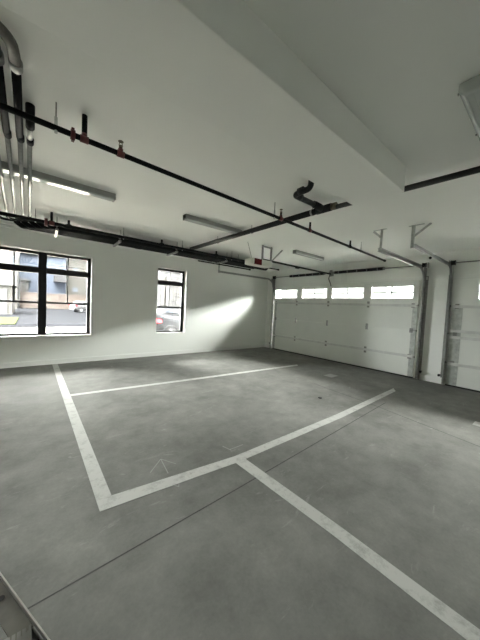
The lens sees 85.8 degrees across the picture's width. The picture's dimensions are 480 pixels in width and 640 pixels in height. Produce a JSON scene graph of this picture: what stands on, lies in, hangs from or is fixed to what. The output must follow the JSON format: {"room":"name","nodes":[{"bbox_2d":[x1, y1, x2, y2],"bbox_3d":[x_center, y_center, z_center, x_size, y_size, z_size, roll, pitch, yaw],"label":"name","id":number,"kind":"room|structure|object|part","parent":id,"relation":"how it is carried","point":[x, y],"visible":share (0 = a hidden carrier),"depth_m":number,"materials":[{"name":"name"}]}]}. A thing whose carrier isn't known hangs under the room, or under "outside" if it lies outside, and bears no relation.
{"room":"parking garage","nodes":[
{"label":"parking garage","id":0,"kind":"room"},
{"bbox_2d":[0,327,85,333],"bbox_3d":[5.234,0.920,21.336,85.000,0.020,10.790,1,4,-39],"label":"ground walk","id":1,"kind":"structure","parent":0,"point":[48,329],"depth_m":13.67,"materials":[{"name":"concrete"}]},
{"bbox_2d":[156,308,179,330],"bbox_3d":[-2.631,0.163,13.291,4.500,1.562,1.834,1,4,-39],"label":"parked car","id":2,"kind":"object","parent":1,"relation":"on","point":[167,318],"visible":0.18,"depth_m":11.71,"materials":[{"name":"silver metal"}]},
{"bbox_2d":[0,307,85,327],"bbox_3d":[-4.116,0.221,28.918,150.000,0.200,170.000,1,4,-39],"label":"asphalt","id":3,"kind":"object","parent":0,"point":[28,317],"depth_m":22.31,"materials":[{"name":"grey asphalt"}]},
{"bbox_2d":[0,278,18,313],"bbox_3d":[-26.940,-3.156,24.923,8.250,4.750,7.700,1,4,-39],"label":"garage","id":4,"kind":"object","parent":3,"relation":"on","point":[6,287],"visible":0.8,"depth_m":24.38,"materials":[{"name":"beige"}]},
{"bbox_3d":[-23.556,-1.738,23.271,3.850,2.400,0.100,1,4,-39],"label":"garage door","id":5,"kind":"part","parent":4,"relation":"part of","materials":[{"name":"white paint"}]},
{"bbox_2d":[0,317,18,324],"bbox_3d":[-21.028,-0.007,14.250,13.250,0.050,6.500,1,4,-39],"label":"lawn","id":6,"kind":"structure","parent":3,"relation":"on","point":[3,320],"depth_m":17.72,"materials":[{"name":"green plant"}]},
{"bbox_2d":[0,250,19,307],"bbox_3d":[-41.428,-8.774,37.275,14.600,13.400,11.000,1,4,-39],"label":"house","id":7,"kind":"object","parent":3,"relation":"on","point":[6,256],"visible":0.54,"depth_m":37.50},
{"bbox_2d":[19,252,65,306],"bbox_3d":[-40.340,-8.996,52.381,7.700,12.500,11.900,1,4,-39],"label":"house","id":8,"kind":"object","parent":3,"relation":"on","point":[28,282],"visible":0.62,"depth_m":48.55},
{"bbox_2d":[20,291,86,308],"bbox_3d":[-27.823,-3.044,44.168,14.900,2.600,0.150,1,4,-39],"label":"wooden fence","id":9,"kind":"object","parent":3,"relation":"on","point":[24,296],"visible":0.3,"depth_m":42.00,"materials":[{"name":"brown wood"}]},
{"bbox_3d":[-27.768,-4.181,44.114,14.900,0.140,0.050,1,4,-39],"label":"rail","id":10,"kind":"part","parent":9,"relation":"part of","materials":[{"name":"brown wood"}]},
{"bbox_2d":[65,258,86,295],"bbox_3d":[-34.960,-9.337,58.573,8.150,13.100,11.000,1,4,-39],"label":"house","id":11,"kind":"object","parent":3,"relation":"on","point":[76,285],"visible":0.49,"depth_m":53.31,"materials":[{"name":"beige"}]},
{"bbox_2d":[69,301,85,312],"bbox_3d":[-21.154,-1.814,36.287,1.834,1.545,4.500,5,3,37],"label":"parked car","id":12,"kind":"object","parent":3,"relation":"on","point":[76,308],"visible":0.47,"depth_m":34.66,"materials":[{"name":"grey paint"}]},
{"bbox_2d":[157,270,180,306],"bbox_3d":[-3.914,-30.391,34.167,23.800,60.400,16.300,1,4,-39],"label":"building","id":13,"kind":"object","parent":3,"relation":"on","point":[162,291],"visible":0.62,"depth_m":23.95,"materials":[{"name":"paint"}]},
{"bbox_3d":[-7.028,-2.624,23.686,0.490,2.640,0.080,1,4,-39],"label":"window trim","id":14,"kind":"part","parent":13,"relation":"part of","materials":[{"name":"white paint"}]},
{"bbox_3d":[-6.698,-2.621,23.954,0.640,2.640,0.080,1,4,-39],"label":"window trim","id":15,"kind":"part","parent":13,"relation":"part of","materials":[{"name":"white paint"}]},
{"bbox_3d":[-6.188,-2.716,24.358,0.440,1.840,0.080,1,4,-39],"label":"window trim","id":16,"kind":"part","parent":13,"relation":"part of","materials":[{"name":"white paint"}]},
{"bbox_3d":[-5.841,-2.663,24.643,0.540,2.540,0.080,1,4,-39],"label":"window trim","id":17,"kind":"part","parent":13,"relation":"part of","materials":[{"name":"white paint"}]},
{"bbox_2d":[281,286,413,297],"bbox_3d":[9.919,-29.197,23.029,16.300,60.400,16.300,1,4,-39],"label":"apartment block","id":18,"kind":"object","parent":3,"relation":"on","point":[290,293],"visible":0.02,"depth_m":14.80,"materials":[{"name":"white paint"}]},
{"bbox_2d":[0,227,268,362],"bbox_3d":[-3.860,-0.479,6.672,12.990,3.050,0.320,1,4,-39],"label":"wall","id":19,"kind":"structure","parent":0,"point":[224,310],"depth_m":7.30,"materials":[{"name":"paint"}]},
{"bbox_2d":[0,243,93,338],"bbox_3d":[-4.589,-0.607,6.012,2.045,2.030,0.241,1,4,-39],"label":"window","id":20,"kind":"structure","parent":19,"relation":"in","point":[42,270],"depth_m":6.06,"materials":[{"name":"black"}]},
{"bbox_3d":[-5.021,-0.963,5.743,0.840,1.145,0.050,1,4,-39],"label":"sash","id":21,"kind":"part","parent":20,"relation":"part of","materials":[{"name":"black metal"}]},
{"bbox_3d":[-4.248,-0.957,6.369,0.830,1.145,0.050,1,4,-39],"label":"sash","id":22,"kind":"part","parent":20,"relation":"part of","materials":[{"name":"black metal"}]},
{"bbox_2d":[0,344,264,368],"bbox_3d":[-3.810,0.997,6.625,12.430,0.115,0.014,1,4,-39],"label":"baseboard","id":23,"kind":"structure","parent":19,"relation":"attached to","point":[121,356],"depth_m":6.93,"materials":[{"name":"white paint"}]},
{"bbox_2d":[0,223,270,272],"bbox_3d":[-3.639,-1.961,6.446,12.430,0.050,0.110,1,4,-39],"label":"trim","id":24,"kind":"structure","parent":19,"relation":"attached to","point":[1,224],"depth_m":6.43,"materials":[{"name":"white paint"}]},
{"bbox_2d":[154,265,187,334],"bbox_3d":[-2.153,-0.586,7.985,1.025,2.030,0.241,1,4,-39],"label":"window","id":25,"kind":"structure","parent":19,"relation":"in","point":[169,283],"depth_m":8.06,"materials":[{"name":"black"}]},
{"bbox_3d":[-2.202,-0.939,8.025,0.805,1.145,0.050,1,4,-39],"label":"sash","id":26,"kind":"part","parent":25,"relation":"part of","materials":[{"name":"black metal"}]},
{"bbox_2d":[0,347,479,639],"bbox_3d":[-0.181,1.518,2.106,12.990,0.152,12.290,1,4,-39],"label":"floor","id":27,"kind":"structure","parent":0,"point":[211,495],"depth_m":2.10,"materials":[{"name":"concrete"}]},
{"bbox_2d":[0,572,49,639],"bbox_3d":[-0.694,1.083,0.322,2.057,0.858,0.798,5,4,44],"label":"step ladder","id":28,"kind":"object","parent":27,"relation":"on","point":[15,616],"visible":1,"depth_m":0.57,"materials":[{"name":"metal"}]},
{"bbox_3d":[-0.576,0.684,0.633,0.681,0.055,0.003,4,3,30],"label":"rail","id":29,"kind":"part","parent":28,"relation":"part of","materials":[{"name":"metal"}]},
{"bbox_2d":[0,0,479,270],"bbox_3d":[-0.026,-1.724,1.950,12.990,0.250,12.290,1,4,-39],"label":"ceiling","id":30,"kind":"structure","parent":0,"point":[400,66],"depth_m":2.38,"materials":[{"name":"paint"}]},
{"bbox_2d":[1,161,115,201],"bbox_3d":[-2.234,-1.723,3.271,1.200,0.087,0.114,1,4,-39],"label":"ceiling light","id":31,"kind":"object","parent":30,"relation":"attached to","point":[36,176],"visible":0.87,"depth_m":3.23,"materials":[{"name":"grey"}]},
{"bbox_2d":[113,238,120,246],"bbox_3d":[-2.686,-1.772,5.641,0.042,0.260,0.640,1,3,-37],"label":"hanger","id":32,"kind":"object","parent":30,"relation":"hanging from","point":[118,241],"visible":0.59,"depth_m":5.52,"materials":[{"name":"grey metal"}]},
{"bbox_2d":[0,208,244,261],"bbox_3d":[-3.086,-1.746,4.649,8.830,0.254,0.130,1,4,-39],"label":"pipe","id":33,"kind":"object","parent":30,"relation":"hanging from","point":[45,221],"visible":0.91,"depth_m":4.93,"materials":[{"name":"black metal"}]},
{"bbox_2d":[0,215,252,268],"bbox_3d":[-2.360,-1.722,4.674,3.632,0.230,8.883,3,3,15],"label":"conduit","id":34,"kind":"object","parent":30,"relation":"hanging from","point":[17,223],"visible":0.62,"depth_m":5.32,"materials":[{"name":"grey metal"}]},
{"bbox_2d":[0,21,266,268],"bbox_3d":[-1.979,-1.707,4.739,3.436,0.230,8.724,4,3,17],"label":"conduit","id":35,"kind":"object","parent":30,"relation":"hanging from","point":[15,63],"visible":0.67,"depth_m":1.78,"materials":[{"name":"grey metal"}]},
{"bbox_2d":[0,47,267,269],"bbox_3d":[-2.050,-1.713,4.800,3.530,0.230,8.935,4,3,17],"label":"conduit","id":36,"kind":"object","parent":30,"relation":"hanging from","point":[4,115],"visible":0.49,"depth_m":2.41,"materials":[{"name":"grey metal"}]},
{"bbox_2d":[0,158,267,270],"bbox_3d":[-0.810,-1.638,4.467,8.040,0.230,4.467,1,4,-39],"label":"conduit","id":37,"kind":"object","parent":30,"relation":"hanging from","point":[26,224],"visible":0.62,"depth_m":4.74,"materials":[{"name":"grey metal"}]},
{"bbox_2d":[25,102,259,267],"bbox_3d":[-0.410,-1.651,5.124,5.891,0.231,3.347,1,4,-39],"label":"conduit","id":38,"kind":"object","parent":30,"relation":"hanging from","point":[29,107],"visible":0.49,"depth_m":4.74,"materials":[{"name":"black metal"}]},
{"bbox_2d":[0,102,385,261],"bbox_3d":[-0.451,-1.540,2.822,10.638,0.240,0.075,0,4,-41],"label":"pipe","id":39,"kind":"object","parent":30,"relation":"hanging from","point":[72,134],"visible":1,"depth_m":2.29,"materials":[{"name":"black metal"}]},
{"bbox_2d":[0,0,405,205],"bbox_3d":[-1.574,-1.469,0.324,7.940,0.250,0.525,1,4,-39],"label":"ceiling beam","id":40,"kind":"structure","parent":30,"relation":"attached to","point":[217,61],"depth_m":1.44,"materials":[{"name":"paint"}]},
{"bbox_2d":[183,214,241,233],"bbox_3d":[-0.459,-1.706,4.670,1.200,0.087,0.114,1,4,-39],"label":"ceiling light","id":41,"kind":"object","parent":30,"relation":"attached to","point":[186,217],"visible":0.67,"depth_m":4.56,"materials":[{"name":"grey"}]},
{"bbox_2d":[198,260,250,269],"bbox_3d":[-0.424,-1.788,8.036,1.990,0.242,0.054,1,4,-39],"label":"pipe stub","id":42,"kind":"object","parent":30,"relation":"hanging from","point":[198,260],"visible":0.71,"depth_m":7.96,"materials":[{"name":"black metal"}]},
{"bbox_2d":[218,265,274,347],"bbox_3d":[0.286,-0.411,9.313,2.699,3.056,0.244,1,4,-39],"label":"door track","id":43,"kind":"object","parent":30,"relation":"hanging from","point":[219,271],"visible":0.91,"depth_m":10.05,"materials":[{"name":"metal"}]},
{"bbox_2d":[229,254,278,270],"bbox_3d":[0.491,-1.731,7.763,1.990,0.242,0.054,1,4,-39],"label":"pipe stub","id":44,"kind":"object","parent":30,"relation":"hanging from","point":[238,254],"visible":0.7,"depth_m":7.35,"materials":[{"name":"black metal"}]},
{"bbox_2d":[245,244,333,285],"bbox_3d":[1.528,-1.425,7.035,3.615,0.704,0.272,1,4,-39],"label":"garage door opener","id":45,"kind":"object","parent":30,"relation":"hanging from","point":[262,263],"visible":1,"depth_m":6.21,"materials":[{"name":"white plastic"}]},
{"bbox_3d":[1.697,-1.451,7.177,2.950,0.040,0.044,1,4,-39],"label":"rail","id":46,"kind":"part","parent":45,"relation":"part of","materials":[{"name":"black plastic"}]},
{"bbox_2d":[293,250,323,260],"bbox_3d":[1.826,-1.700,6.822,1.200,0.087,0.114,1,4,-39],"label":"ceiling light","id":47,"kind":"object","parent":30,"relation":"attached to","point":[305,254],"visible":1,"depth_m":6.74,"materials":[{"name":"grey plastic"}]},
{"bbox_2d":[190,166,479,249],"bbox_3d":[1.732,-1.462,2.501,0.864,0.157,9.754,0,4,-42],"label":"drain pipe","id":48,"kind":"object","parent":30,"relation":"hanging from","point":[318,209],"visible":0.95,"depth_m":3.36,"materials":[{"name":"black plastic"}]},
{"bbox_2d":[373,228,428,378],"bbox_3d":[3.412,-0.080,5.488,2.649,3.059,0.242,1,4,-39],"label":"door track","id":49,"kind":"object","parent":30,"relation":"hanging from","point":[380,249],"visible":1,"depth_m":6.23,"materials":[{"name":"metal"}]},
{"bbox_2d":[409,223,451,384],"bbox_3d":[3.827,-0.041,5.070,2.529,3.060,0.321,1,4,-39],"label":"door track","id":50,"kind":"object","parent":30,"relation":"hanging from","point":[413,234],"visible":1,"depth_m":5.80,"materials":[{"name":"metal"}]},
{"bbox_2d":[457,74,479,140],"bbox_3d":[1.945,-1.456,1.968,1.240,0.098,0.219,1,4,-39],"label":"ceiling light","id":51,"kind":"object","parent":30,"relation":"attached to","point":[469,90],"visible":1,"depth_m":1.66,"materials":[{"name":"grey"}]},
{"bbox_2d":[265,249,479,384],"bbox_3d":[4.942,-0.023,5.910,0.260,3.050,11.970,1,4,-39],"label":"wall","id":52,"kind":"structure","parent":0,"point":[438,272],"depth_m":6.23,"materials":[{"name":"paint"}]},
{"bbox_2d":[328,264,334,281],"bbox_3d":[2.901,-1.485,8.226,0.018,0.548,0.200,1,4,-39],"label":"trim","id":53,"kind":"structure","parent":52,"relation":"attached to","point":[331,267],"depth_m":8.21,"materials":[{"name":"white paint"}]},
{"bbox_2d":[341,263,347,280],"bbox_3d":[3.181,-1.455,7.881,0.018,0.548,0.170,1,4,-39],"label":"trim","id":54,"kind":"structure","parent":52,"relation":"attached to","point":[344,265],"depth_m":7.87,"materials":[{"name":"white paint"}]},
{"bbox_2d":[271,280,420,377],"bbox_3d":[2.822,0.073,8.219,0.125,2.435,4.856,1,4,-39],"label":"door","id":55,"kind":"structure","parent":52,"relation":"in","point":[377,334],"depth_m":7.59,"materials":[{"name":"paint"}]},
{"bbox_3d":[2.874,-1.122,8.158,0.030,0.032,4.760,1,4,-39],"label":"rail","id":56,"kind":"part","parent":55,"relation":"part of","materials":[{"name":"metal"}]},
{"bbox_2d":[272,262,429,332],"bbox_3d":[2.833,-0.185,8.180,0.161,2.795,5.100,1,4,-39],"label":"shaft","id":57,"kind":"object","parent":52,"relation":"attached to","point":[428,263],"visible":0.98,"depth_m":7.60,"materials":[{"name":"black metal"}]},
{"bbox_2d":[275,277,427,285],"bbox_3d":[2.942,-1.172,8.170,0.022,0.063,5.020,1,4,-39],"label":"trim","id":58,"kind":"structure","parent":52,"relation":"attached to","point":[417,278],"depth_m":7.50,"materials":[{"name":"white paint"}]},
{"bbox_2d":[265,343,441,383],"bbox_3d":[4.676,1.413,6.004,0.016,0.150,11.656,1,4,-39],"label":"baseboard","id":59,"kind":"structure","parent":52,"relation":"attached to","point":[434,379],"depth_m":6.18,"materials":[{"name":"white paint"}]},
{"bbox_2d":[444,277,479,392],"bbox_3d":[5.556,0.366,4.839,0.125,2.435,2.661,1,4,-39],"label":"door","id":60,"kind":"structure","parent":52,"relation":"in","point":[463,356],"depth_m":5.64,"materials":[{"name":"paint"}]},
{"bbox_3d":[5.609,-0.830,4.778,0.030,0.032,2.565,1,4,-39],"label":"rail","id":61,"kind":"part","parent":60,"relation":"part of","materials":[{"name":"metal"}]},
{"bbox_2d":[444,260,479,380],"bbox_3d":[5.531,0.123,4.846,0.161,2.757,2.760,1,4,-39],"label":"shaft","id":62,"kind":"object","parent":52,"relation":"attached to","point":[451,262],"visible":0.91,"depth_m":5.75,"materials":[{"name":"grey metal"}]},
{"bbox_2d":[452,274,479,278],"bbox_3d":[5.662,-0.881,4.807,0.022,0.063,2.770,1,4,-39],"label":"trim","id":63,"kind":"structure","parent":52,"relation":"attached to","point":[475,275],"depth_m":5.67,"materials":[{"name":"white paint"}]}
]}

